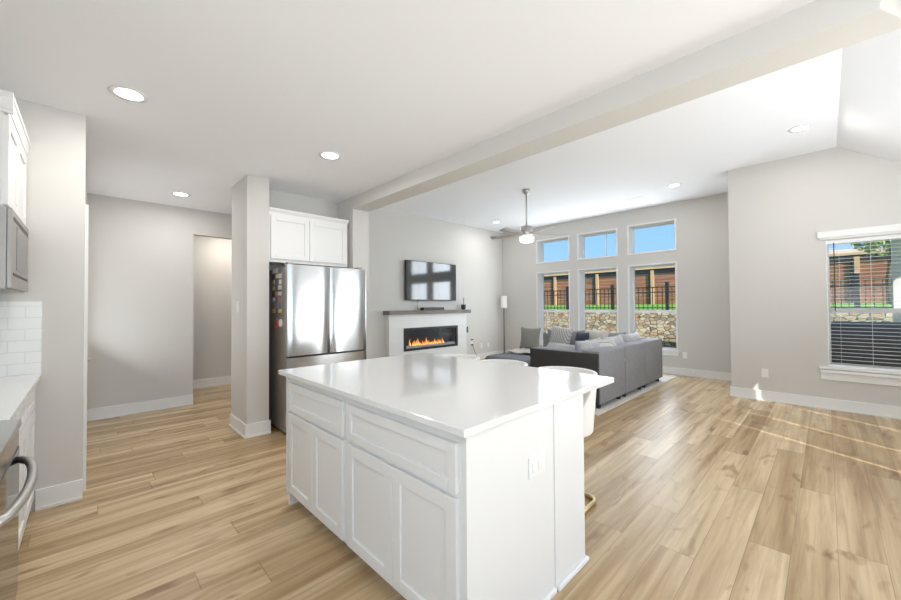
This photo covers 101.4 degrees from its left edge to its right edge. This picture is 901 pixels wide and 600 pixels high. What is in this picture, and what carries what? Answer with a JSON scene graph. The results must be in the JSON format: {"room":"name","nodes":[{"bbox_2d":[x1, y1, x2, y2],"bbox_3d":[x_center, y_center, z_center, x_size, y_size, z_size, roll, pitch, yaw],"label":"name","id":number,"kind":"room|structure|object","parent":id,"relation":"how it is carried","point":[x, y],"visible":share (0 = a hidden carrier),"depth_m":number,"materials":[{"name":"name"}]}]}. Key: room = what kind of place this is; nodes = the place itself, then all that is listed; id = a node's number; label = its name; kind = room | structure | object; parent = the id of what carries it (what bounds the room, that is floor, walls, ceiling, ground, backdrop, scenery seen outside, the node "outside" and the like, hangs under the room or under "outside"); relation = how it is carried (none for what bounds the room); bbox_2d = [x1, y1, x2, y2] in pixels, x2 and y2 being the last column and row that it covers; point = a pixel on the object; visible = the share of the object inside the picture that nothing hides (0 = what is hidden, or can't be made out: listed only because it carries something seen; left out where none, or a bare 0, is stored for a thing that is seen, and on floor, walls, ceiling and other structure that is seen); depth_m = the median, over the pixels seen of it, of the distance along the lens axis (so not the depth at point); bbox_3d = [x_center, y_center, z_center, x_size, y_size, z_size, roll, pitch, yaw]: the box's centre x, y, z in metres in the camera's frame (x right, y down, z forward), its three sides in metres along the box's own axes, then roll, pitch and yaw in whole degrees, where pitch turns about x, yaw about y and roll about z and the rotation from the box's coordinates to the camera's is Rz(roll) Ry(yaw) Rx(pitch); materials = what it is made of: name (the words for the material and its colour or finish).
{"room":"open-plan kitchen","nodes":[
{"label":"open-plan kitchen","id":0,"kind":"room"},
{"bbox_2d":[0,98,85,510],"bbox_3d":[-3.027,0.035,2.355,0.978,2.750,0.119,1,-1,-44],"label":"wall","id":1,"kind":"structure","parent":0,"point":[56,158],"depth_m":2.56,"materials":[{"name":"grey paint"}]},
{"bbox_2d":[0,89,30,225],"bbox_3d":[-2.745,-0.770,1.982,0.584,0.583,0.827,1,-1,-44],"label":"upper cabinet","id":2,"kind":"object","parent":1,"relation":"attached to","point":[15,144],"visible":0.77,"depth_m":2.04,"materials":[{"name":"white paint"}]},
{"bbox_2d":[0,205,28,292],"bbox_3d":[-2.713,-0.263,1.947,0.587,0.424,0.750,1,-1,-44],"label":"microwave","id":3,"kind":"object","parent":2,"relation":"attached to","point":[14,235],"visible":1,"depth_m":1.94,"materials":[{"name":"silver metal"}]},
{"bbox_2d":[0,301,41,376],"bbox_3d":[-3.005,0.251,2.280,0.643,0.486,0.008,1,-1,-44],"label":"backsplash","id":4,"kind":"structure","parent":1,"relation":"attached to","point":[20,321],"depth_m":2.44,"materials":[{"name":"white tile"}]},
{"bbox_2d":[35,479,82,511],"bbox_3d":[-2.697,1.343,2.546,0.223,0.135,0.026,1,-1,-44],"label":"baseboard","id":5,"kind":"structure","parent":1,"relation":"attached to","point":[52,496],"depth_m":2.54,"materials":[{"name":"white paint"}]},
{"bbox_2d":[83,156,86,395],"bbox_3d":[-3.598,0.063,3.551,0.118,2.760,2.390,1,-1,-44],"label":"wall","id":6,"kind":"structure","parent":0,"point":[86,156],"depth_m":3.50,"materials":[{"name":"grey paint"}]},
{"bbox_2d":[83,204,88,490],"bbox_3d":[-3.044,0.357,3.080,0.018,2.130,0.928,1,-1,-44],"label":"door frame","id":7,"kind":"structure","parent":6,"relation":"attached to","point":[86,205],"depth_m":2.75,"materials":[{"name":"white paint"}]},
{"bbox_2d":[87,193,231,409],"bbox_3d":[-5.024,0.079,3.910,6.705,2.760,0.120,1,-1,-44],"label":"wall","id":8,"kind":"structure","parent":0,"point":[141,253],"depth_m":4.81,"materials":[{"name":"grey paint"}]},
{"bbox_2d":[87,394,192,420],"bbox_3d":[-3.988,1.389,4.794,1.070,0.135,0.026,1,-1,-44],"label":"baseboard","id":9,"kind":"structure","parent":8,"relation":"attached to","point":[152,405],"depth_m":4.75,"materials":[{"name":"white paint"}]},
{"bbox_2d":[193,236,231,379],"bbox_3d":[-3.953,0.112,6.670,4.700,2.750,0.140,1,-1,-44],"label":"wall","id":10,"kind":"structure","parent":0,"point":[212,275],"depth_m":6.39,"materials":[{"name":"grey paint"}]},
{"bbox_2d":[193,376,230,388],"bbox_3d":[-3.922,1.417,6.554,4.400,0.135,0.026,1,-1,-44],"label":"baseboard","id":11,"kind":"structure","parent":10,"relation":"attached to","point":[216,381],"depth_m":6.36,"materials":[{"name":"white paint"}]},
{"bbox_2d":[231,174,268,424],"bbox_3d":[-2.248,0.058,4.128,0.219,2.750,0.578,1,-1,-44],"label":"wall pillar","id":12,"kind":"structure","parent":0,"point":[250,194],"depth_m":3.94,"materials":[{"name":"grey paint"}]},
{"bbox_2d":[229,413,270,438],"bbox_3d":[-2.234,1.365,4.093,0.258,0.135,0.604,1,-1,-44],"label":"baseboard","id":13,"kind":"structure","parent":12,"relation":"attached to","point":[245,431],"depth_m":3.91,"materials":[{"name":"white paint"}]},
{"bbox_2d":[269,189,336,269],"bbox_3d":[-1.944,0.065,4.684,0.992,2.750,0.210,1,-1,-44],"label":"wall","id":14,"kind":"structure","parent":0,"point":[277,199],"depth_m":4.63,"materials":[{"name":"grey paint"}]},
{"bbox_2d":[269,207,348,267],"bbox_3d":[-1.759,-0.712,4.477,0.953,0.595,0.370,1,-1,-44],"label":"upper cabinet","id":15,"kind":"object","parent":14,"relation":"attached to","point":[299,238],"visible":0.99,"depth_m":4.31,"materials":[{"name":"white paint"}]},
{"bbox_2d":[337,209,368,358],"bbox_3d":[-1.363,0.142,4.968,0.235,2.598,0.615,1,-1,-44],"label":"wall","id":16,"kind":"structure","parent":0,"point":[358,225],"depth_m":4.77,"materials":[{"name":"grey paint"}]},
{"bbox_2d":[0,0,815,214],"bbox_3d":[-2.150,-1.419,1.005,6.720,0.100,12.000,1,-1,-44],"label":"ceiling","id":17,"kind":"structure","parent":0,"point":[234,89],"depth_m":2.19,"materials":[{"name":"white paint"}]},
{"bbox_2d":[108,85,148,102],"bbox_3d":[-2.101,-1.343,2.411,0.200,0.006,0.200,1,-1,-44],"label":"recessed light","id":18,"kind":"object","parent":17,"relation":"in","point":[123,92],"visible":1,"depth_m":2.41,"materials":[{"name":"white paint"}]},
{"bbox_2d":[114,88,142,100],"bbox_3d":[-2.101,-1.343,2.411,0.146,0.001,0.146,1,-1,-44],"label":"diffuser","id":19,"kind":"object","parent":18,"relation":"attached to","point":[128,94],"depth_m":2.41,"materials":[{"name":"white plastic"}]},
{"bbox_2d":[170,192,190,196],"bbox_3d":[-3.319,-1.300,4.537,0.200,0.006,0.200,1,-1,-44],"label":"recessed light","id":20,"kind":"object","parent":17,"relation":"in","point":[181,194],"visible":1,"depth_m":4.54,"materials":[{"name":"white paint"}]},
{"bbox_2d":[173,193,187,195],"bbox_3d":[-3.319,-1.300,4.537,0.146,0.001,0.146,1,-1,-44],"label":"diffuser","id":21,"kind":"object","parent":20,"relation":"attached to","point":[180,194],"depth_m":4.54,"materials":[{"name":"white plastic"}]},
{"bbox_2d":[319,151,340,159],"bbox_3d":[-1.113,-1.333,3.409,0.200,0.006,0.200,1,-1,-44],"label":"recessed light","id":22,"kind":"object","parent":17,"relation":"in","point":[329,155],"visible":1,"depth_m":3.40,"materials":[{"name":"white paint"}]},
{"bbox_2d":[322,153,337,158],"bbox_3d":[-1.113,-1.334,3.409,0.146,0.001,0.146,1,-1,-44],"label":"diffuser","id":23,"kind":"object","parent":22,"relation":"attached to","point":[327,155],"depth_m":3.41,"materials":[{"name":"white plastic"}]},
{"bbox_2d":[337,0,900,213],"bbox_3d":[1.427,-1.300,2.138,0.235,0.153,8.610,1,-1,-44],"label":"beam","id":24,"kind":"structure","parent":17,"relation":"attached to","point":[817,28],"depth_m":2.15,"materials":[{"name":"grey paint"}]},
{"bbox_2d":[369,207,502,358],"bbox_3d":[-0.559,-0.204,8.228,5.475,3.385,0.120,1,-1,-44],"label":"wall","id":25,"kind":"structure","parent":0,"point":[395,237],"depth_m":8.42,"materials":[{"name":"grey paint"}]},
{"bbox_2d":[405,260,455,307],"bbox_3d":[-0.425,-0.310,8.217,1.490,1.049,0.084,1,-1,-44],"label":"television","id":26,"kind":"object","parent":25,"relation":"attached to","point":[425,281],"visible":1,"depth_m":8.13,"materials":[{"name":"black plastic"}]},
{"bbox_2d":[474,350,502,358],"bbox_3d":[-0.505,1.420,8.141,5.440,0.135,0.026,1,-1,-44],"label":"baseboard","id":27,"kind":"structure","parent":25,"relation":"attached to","point":[481,355],"depth_m":9.58,"materials":[{"name":"white paint"}]},
{"bbox_2d":[16,358,900,599],"bbox_3d":[-0.068,1.450,2.983,12.500,0.100,12.000,1,-1,-44],"label":"floor","id":28,"kind":"structure","parent":0,"point":[701,491],"depth_m":2.37,"materials":[{"name":"brown wood"}]},
{"bbox_2d":[0,419,37,599],"bbox_3d":[-1.690,0.922,1.011,0.736,0.912,0.760,1,-1,-44],"label":"range","id":29,"kind":"object","parent":28,"relation":"on","point":[12,501],"visible":1,"depth_m":1.29,"materials":[{"name":"grey metal"}]},
{"bbox_2d":[14,388,34,549],"bbox_3d":[-2.510,0.954,1.754,0.617,0.884,1.430,1,-1,-44],"label":"base cabinet","id":30,"kind":"object","parent":28,"relation":"on","point":[26,413],"visible":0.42,"depth_m":2.09,"materials":[{"name":"white paint"}]},
{"bbox_2d":[0,373,41,419],"bbox_3d":[-2.501,0.497,1.766,0.646,0.030,1.435,1,-1,-44],"label":"countertop","id":31,"kind":"structure","parent":30,"relation":"on","point":[14,390],"depth_m":1.95,"materials":[{"name":"white stone"}]},
{"bbox_2d":[286,377,347,543],"bbox_3d":[-0.516,0.954,2.554,0.918,0.883,0.809,1,-1,-44],"label":"base cabinet","id":32,"kind":"object","parent":28,"relation":"on","point":[316,428],"visible":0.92,"depth_m":2.18,"materials":[{"name":"white paint"}]},
{"bbox_2d":[269,262,365,433],"bbox_3d":[-1.583,0.521,4.397,0.943,1.825,0.660,1,-1,-44],"label":"refrigerator","id":33,"kind":"object","parent":28,"relation":"on","point":[323,315],"visible":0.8,"depth_m":4.09,"materials":[{"name":"grey metal"}]},
{"bbox_2d":[385,313,466,356],"bbox_3d":[-0.457,0.896,8.111,2.240,1.180,0.153,1,-1,-44],"label":"fireplace","id":34,"kind":"object","parent":28,"relation":"on","point":[440,334],"visible":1,"depth_m":8.02,"materials":[{"name":"tile"}]},
{"bbox_2d":[383,310,470,314],"bbox_3d":[-0.425,0.264,8.113,2.370,0.080,0.214,1,-1,-44],"label":"mantel shelf","id":35,"kind":"object","parent":34,"relation":"on","point":[409,312],"visible":0.91,"depth_m":7.82,"materials":[{"name":"grey wood"}]},
{"bbox_2d":[420,307,443,309],"bbox_3d":[-0.396,0.193,8.141,0.600,0.062,0.120,1,-1,-44],"label":"soundbar","id":36,"kind":"object","parent":35,"relation":"on","point":[421,308],"visible":0.87,"depth_m":8.06,"materials":[{"name":"black plastic"}]},
{"bbox_2d":[461,298,465,309],"bbox_3d":[0.310,0.075,8.836,0.116,0.310,0.116,1,-1,-44],"label":"mantel plant","id":37,"kind":"object","parent":35,"relation":"on","point":[463,306],"visible":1,"depth_m":8.80,"materials":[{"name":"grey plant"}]},
{"bbox_2d":[443,354,479,359],"bbox_3d":[0.053,0.956,3.295,0.414,0.894,0.448,1,-1,-44],"label":"bar stool","id":38,"kind":"object","parent":28,"relation":"on","point":[453,355],"visible":0.12,"depth_m":3.46,"materials":[{"name":"white plastic"}]},
{"bbox_2d":[346,394,588,599],"bbox_3d":[0.086,0.940,1.951,0.932,0.883,0.894,1,-1,-44],"label":"base cabinet","id":39,"kind":"object","parent":28,"relation":"on","point":[497,512],"visible":0.94,"depth_m":1.58,"materials":[{"name":"white paint"}]},
{"bbox_2d":[278,353,613,437],"bbox_3d":[-0.107,0.491,2.389,1.310,0.030,1.778,1,-1,-44],"label":"countertop","id":40,"kind":"structure","parent":39,"relation":"on","point":[461,397],"depth_m":2.01,"materials":[{"name":"white stone"}]},
{"bbox_2d":[532,461,536,472],"bbox_3d":[0.372,0.736,1.628,0.036,0.040,0.005,1,-1,-44],"label":"socket","id":41,"kind":"object","parent":39,"relation":"attached to","point":[534,463],"depth_m":1.62,"materials":[{"name":"white plastic"}]},
{"bbox_2d":[528,451,544,479],"bbox_3d":[0.385,0.737,1.648,0.124,0.092,0.007,1,-1,-44],"label":"outlet plate","id":42,"kind":"object","parent":39,"relation":"attached to","point":[536,459],"depth_m":1.64,"materials":[{"name":"white plastic"}]},
{"bbox_2d":[538,458,542,468],"bbox_3d":[0.406,0.737,1.661,0.036,0.040,0.005,1,-1,-44],"label":"socket","id":43,"kind":"object","parent":39,"relation":"attached to","point":[540,460],"depth_m":1.66,"materials":[{"name":"white plastic"}]},
{"bbox_2d":[501,296,506,352],"bbox_3d":[1.427,0.696,9.820,0.260,1.610,0.260,1,-1,-44],"label":"floor lamp","id":44,"kind":"object","parent":28,"relation":"on","point":[503,298],"visible":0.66,"depth_m":9.77,"materials":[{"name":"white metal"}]},
{"bbox_2d":[484,359,527,365],"bbox_3d":[0.404,0.948,2.938,0.414,0.894,0.448,1,-1,-44],"label":"bar stool","id":45,"kind":"object","parent":28,"relation":"on","point":[515,362],"visible":0.08,"depth_m":3.10,"materials":[{"name":"white plastic"}]},
{"bbox_2d":[538,366,597,512],"bbox_3d":[0.792,0.939,2.557,0.414,0.894,0.448,1,-1,-44],"label":"bar stool","id":46,"kind":"object","parent":28,"relation":"on","point":[589,398],"visible":0.3,"depth_m":2.42,"materials":[{"name":"white"}]},
{"bbox_2d":[595,374,677,414],"bbox_3d":[1.845,1.444,6.909,3.430,0.012,3.375,1,-1,-44],"label":"area rug","id":47,"kind":"object","parent":28,"relation":"on","point":[613,403],"visible":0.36,"depth_m":5.44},
{"bbox_2d":[485,352,529,366],"bbox_3d":[1.407,1.207,6.594,1.240,0.458,1.100,1,-1,-44],"label":"chaise","id":48,"kind":"object","parent":47,"relation":"on","point":[525,357],"visible":0.15,"depth_m":6.39,"materials":[{"name":"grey fabric"}]},
{"bbox_2d":[505,348,529,353],"bbox_3d":[1.425,0.951,6.906,0.625,0.051,0.554,1,-1,-44],"label":"throw blanket","id":49,"kind":"object","parent":48,"relation":"on","point":[515,350],"visible":0.57,"depth_m":6.84,"materials":[{"name":"white fabric"}]},
{"bbox_2d":[519,327,540,348],"bbox_3d":[1.573,0.759,7.300,0.442,0.433,0.168,-1,-1,38],"label":"throw pillow","id":50,"kind":"object","parent":48,"relation":"on","point":[529,336],"visible":0.98,"depth_m":7.24,"materials":[{"name":"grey fabric"}]},
{"bbox_2d":[549,325,573,343],"bbox_3d":[2.050,0.719,6.900,0.185,0.492,0.542,0,-1,-35],"label":"throw pillow","id":51,"kind":"object","parent":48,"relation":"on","point":[558,334],"visible":0.64,"depth_m":6.82,"materials":[{"name":"fabric"}]},
{"bbox_2d":[530,329,662,408],"bbox_3d":[2.016,1.002,6.390,2.598,0.852,2.270,1,-1,-44],"label":"sectional sofa","id":52,"kind":"object","parent":47,"relation":"on","point":[642,365],"visible":0.77,"depth_m":5.25,"materials":[{"name":"grey fabric"}]},
{"bbox_2d":[546,342,574,348],"bbox_3d":[1.627,0.789,5.474,0.385,0.272,0.634,1,-1,-44],"label":"throw pillow","id":53,"kind":"object","parent":52,"relation":"on","point":[550,344],"visible":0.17,"depth_m":5.50,"materials":[{"name":"grey fabric"}]},
{"bbox_2d":[546,329,583,345],"bbox_3d":[2.304,0.817,7.497,0.234,0.431,0.820,1,-1,-44],"label":"cushion","id":54,"kind":"object","parent":52,"relation":"on","point":[572,341],"depth_m":7.30,"materials":[{"name":"grey fabric"}]},
{"bbox_2d":[574,331,588,344],"bbox_3d":[2.388,0.764,6.726,0.159,0.372,0.364,0,-1,-13],"label":"throw pillow","id":55,"kind":"object","parent":52,"relation":"on","point":[580,336],"visible":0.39,"depth_m":6.66,"materials":[{"name":"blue fabric"}]},
{"bbox_2d":[575,337,600,349],"bbox_3d":[2.021,0.783,5.286,0.800,0.449,0.256,1,-1,-44],"label":"cushion","id":56,"kind":"object","parent":52,"relation":"on","point":[589,344],"depth_m":5.11,"materials":[{"name":"grey fabric"}]},
{"bbox_2d":[585,329,609,339],"bbox_3d":[2.635,0.702,6.704,0.190,0.319,0.501,0,-1,-38],"label":"throw pillow","id":57,"kind":"object","parent":52,"relation":"on","point":[593,334],"visible":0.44,"depth_m":6.64,"materials":[{"name":"beige fabric"}]},
{"bbox_2d":[585,339,624,359],"bbox_3d":[2.240,0.723,5.363,0.460,0.289,0.294,0,-1,-6],"label":"throw pillow","id":58,"kind":"object","parent":52,"relation":"on","point":[603,342],"visible":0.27,"depth_m":5.37,"materials":[{"name":"fabric"}]},
{"bbox_2d":[584,330,625,336],"bbox_3d":[2.864,0.804,6.926,0.234,0.431,0.820,1,-1,-44],"label":"cushion","id":59,"kind":"object","parent":52,"relation":"on","point":[610,334],"depth_m":6.75,"materials":[{"name":"beige fabric"}]},
{"bbox_2d":[600,334,623,343],"bbox_3d":[2.592,0.788,5.847,0.800,0.449,0.256,1,-1,-44],"label":"cushion","id":60,"kind":"object","parent":52,"relation":"on","point":[619,339],"depth_m":5.83,"materials":[{"name":"grey fabric"}]},
{"bbox_2d":[621,332,640,341],"bbox_3d":[3.142,0.793,6.386,0.800,0.449,0.256,1,-1,-44],"label":"cushion","id":61,"kind":"object","parent":52,"relation":"on","point":[635,336],"depth_m":6.24,"materials":[{"name":"grey fabric"}]},
{"bbox_2d":[502,193,730,372],"bbox_3d":[3.291,-0.227,8.413,0.280,3.385,5.410,1,-1,-44],"label":"wall","id":62,"kind":"structure","parent":0,"point":[701,255],"depth_m":7.09,"materials":[{"name":"grey paint"}]},
{"bbox_2d":[536,236,569,263],"bbox_3d":[2.583,-1.218,9.125,0.277,0.594,0.909,1,-1,-44],"label":"window","id":63,"kind":"structure","parent":62,"relation":"in","point":[539,243],"depth_m":9.31,"materials":[{"name":"white paint"}]},
{"bbox_2d":[536,270,570,344],"bbox_3d":[2.585,0.211,9.094,0.300,1.820,0.965,1,-1,-44],"label":"window","id":64,"kind":"structure","parent":62,"relation":"in","point":[539,276],"depth_m":9.35,"materials":[{"name":"white paint"}]},
{"bbox_2d":[577,228,617,259],"bbox_3d":[3.357,-1.234,8.336,0.277,0.609,0.913,1,-1,-44],"label":"window","id":65,"kind":"structure","parent":62,"relation":"in","point":[580,237],"depth_m":8.47,"materials":[{"name":"white paint"}]},
{"bbox_2d":[577,266,618,332],"bbox_3d":[3.359,0.193,8.305,0.300,1.820,0.969,1,-1,-44],"label":"window","id":66,"kind":"structure","parent":62,"relation":"in","point":[580,272],"depth_m":8.54,"materials":[{"name":"white paint"}]},
{"bbox_2d":[503,350,730,380],"bbox_3d":[3.260,1.395,8.212,0.026,0.135,5.200,1,-1,-44],"label":"baseboard","id":67,"kind":"structure","parent":62,"relation":"attached to","point":[667,370],"depth_m":6.85,"materials":[{"name":"white paint"}]},
{"bbox_2d":[627,218,676,254],"bbox_3d":[4.137,-1.262,7.542,0.277,0.621,0.912,1,-1,-44],"label":"window","id":68,"kind":"structure","parent":62,"relation":"in","point":[630,228],"depth_m":7.61,"materials":[{"name":"white paint"}]},
{"bbox_2d":[627,261,679,355],"bbox_3d":[4.138,0.174,7.510,0.300,1.820,0.968,1,-1,-44],"label":"window","id":69,"kind":"structure","parent":62,"relation":"in","point":[631,268],"depth_m":7.70,"materials":[{"name":"white paint"}]},
{"bbox_2d":[383,28,900,232],"bbox_3d":[2.323,-1.680,5.402,5.740,0.705,8.400,1,-1,-44],"label":"ceiling","id":70,"kind":"structure","parent":0,"point":[850,96],"depth_m":4.58,"materials":[{"name":"white paint"}]},
{"bbox_2d":[490,189,554,242],"bbox_3d":[1.271,-1.433,6.311,1.239,0.914,1.289,1,-1,-44],"label":"ceiling fan","id":71,"kind":"object","parent":70,"relation":"hanging from","point":[526,232],"visible":1,"depth_m":6.26,"materials":[{"name":"silver metal"}]},
{"bbox_2d":[667,183,680,187],"bbox_3d":[3.725,-1.907,6.145,0.200,0.006,0.200,1,-1,-44],"label":"recessed light","id":72,"kind":"object","parent":70,"relation":"in","point":[675,184],"visible":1,"depth_m":6.14,"materials":[{"name":"white paint"}]},
{"bbox_2d":[788,124,811,132],"bbox_3d":[3.959,-1.941,4.179,0.200,0.006,0.200,1,-1,-44],"label":"recessed light","id":73,"kind":"object","parent":70,"relation":"in","point":[804,127],"visible":1,"depth_m":4.17,"materials":[{"name":"white paint"}]},
{"bbox_2d":[791,126,808,131],"bbox_3d":[3.959,-1.941,4.179,0.146,0.001,0.146,1,-1,-44],"label":"diffuser","id":74,"kind":"object","parent":73,"relation":"attached to","point":[800,128],"depth_m":4.18,"materials":[{"name":"white plastic"}]},
{"bbox_2d":[727,147,900,406],"bbox_3d":[5.882,-0.321,3.818,0.200,3.385,4.800,1,-1,-44],"label":"wall","id":75,"kind":"structure","parent":0,"point":[777,209],"depth_m":4.96,"materials":[{"name":"grey paint"}]},
{"bbox_2d":[761,369,768,377],"bbox_3d":[4.401,1.024,5.165,0.010,0.120,0.075,1,-1,-44],"label":"wall outlet","id":76,"kind":"object","parent":75,"relation":"attached to","point":[764,372],"visible":1,"depth_m":5.16,"materials":[{"name":"white plastic"}]},
{"bbox_2d":[730,386,900,418],"bbox_3d":[5.737,1.305,3.789,0.026,0.135,4.616,1,-1,-44],"label":"baseboard","id":77,"kind":"structure","parent":75,"relation":"attached to","point":[802,400],"depth_m":4.76,"materials":[{"name":"white paint"}]},
{"bbox_2d":[817,223,900,371],"bbox_3d":[5.323,-0.023,4.345,0.205,1.735,1.395,1,-1,-44],"label":"window","id":78,"kind":"structure","parent":75,"relation":"in","point":[829,310],"depth_m":4.60,"materials":[{"name":"white paint"}]},
{"bbox_2d":[827,234,900,370],"bbox_3d":[5.288,0.031,4.310,0.069,1.614,1.231,1,-1,-44],"label":"window blind","id":79,"kind":"object","parent":78,"relation":"attached to","point":[893,236],"visible":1,"depth_m":4.52,"materials":[{"name":"white plastic"}]},
{"bbox_2d":[819,366,900,386],"bbox_3d":[5.306,0.926,4.307,0.170,0.165,1.415,1,-1,-44],"label":"window sill","id":80,"kind":"structure","parent":75,"relation":"attached to","point":[860,376],"depth_m":4.50,"materials":[{"name":"white paint"}]},
{"label":"outside","id":81,"kind":"structure","parent":0,"visible":0},
{"bbox_2d":[545,302,891,309],"bbox_3d":[14.757,0.825,21.470,28.850,1.950,70.000,1,-1,-44],"label":"lawn","id":82,"kind":"structure","parent":81,"point":[550,307],"depth_m":13.01,"materials":[{"name":"green plant"}]},
{"bbox_2d":[544,250,888,304],"bbox_3d":[9.590,-0.613,14.534,0.240,1.590,17.810,1,-1,-44],"label":"neighboring house","id":83,"kind":"structure","parent":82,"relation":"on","point":[647,275],"depth_m":15.28,"materials":[{"name":"brown wood"}]},
{"bbox_2d":[544,273,891,309],"bbox_3d":[5.664,-0.077,10.535,0.096,0.820,14.996,1,-1,-44],"label":"iron fence","id":84,"kind":"object","parent":82,"relation":"on","point":[856,275],"visible":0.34,"depth_m":10.20,"materials":[{"name":"black metal"}]},
{"bbox_2d":[829,246,886,298],"bbox_3d":[24.218,-1.322,19.594,7.600,3.250,13.200,1,-1,-44],"label":"house","id":85,"kind":"structure","parent":82,"relation":"on","point":[846,250],"depth_m":20.36,"materials":[{"name":"brick"}]},
{"bbox_2d":[851,239,891,303],"bbox_3d":[12.031,-1.032,10.037,1.478,2.430,1.584,1,-1,-44],"label":"tree","id":86,"kind":"object","parent":82,"relation":"on","point":[878,244],"visible":0.28,"depth_m":10.07,"materials":[{"name":"green plant"}]},
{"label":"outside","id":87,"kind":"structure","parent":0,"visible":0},
{"bbox_3d":[2.923,1.521,9.840,4.025,0.340,50.000,1,-1,-44],"label":"ground","id":88,"kind":"structure","parent":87,"visible":0},
{"bbox_2d":[544,312,892,347],"bbox_3d":[4.462,0.903,11.365,0.300,1.205,50.000,1,-1,-44],"label":"wall","id":89,"kind":"structure","parent":88,"relation":"on","point":[648,325],"depth_m":10.15,"materials":[{"name":"stone"}]},
{"bbox_2d":[831,321,900,367],"bbox_3d":[6.095,0.771,4.611,0.730,0.945,1.870,1,-1,-44],"label":"sofa","id":90,"kind":"object","parent":88,"relation":"on","point":[886,334],"visible":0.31,"depth_m":4.80,"materials":[{"name":"grey"}]},
{"bbox_2d":[891,239,900,321],"bbox_3d":[6.513,-0.127,5.358,0.160,2.760,0.160,1,-1,-44],"label":"patio post","id":91,"kind":"object","parent":88,"relation":"on","point":[896,285],"visible":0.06,"depth_m":5.34,"materials":[{"name":"white paint"}]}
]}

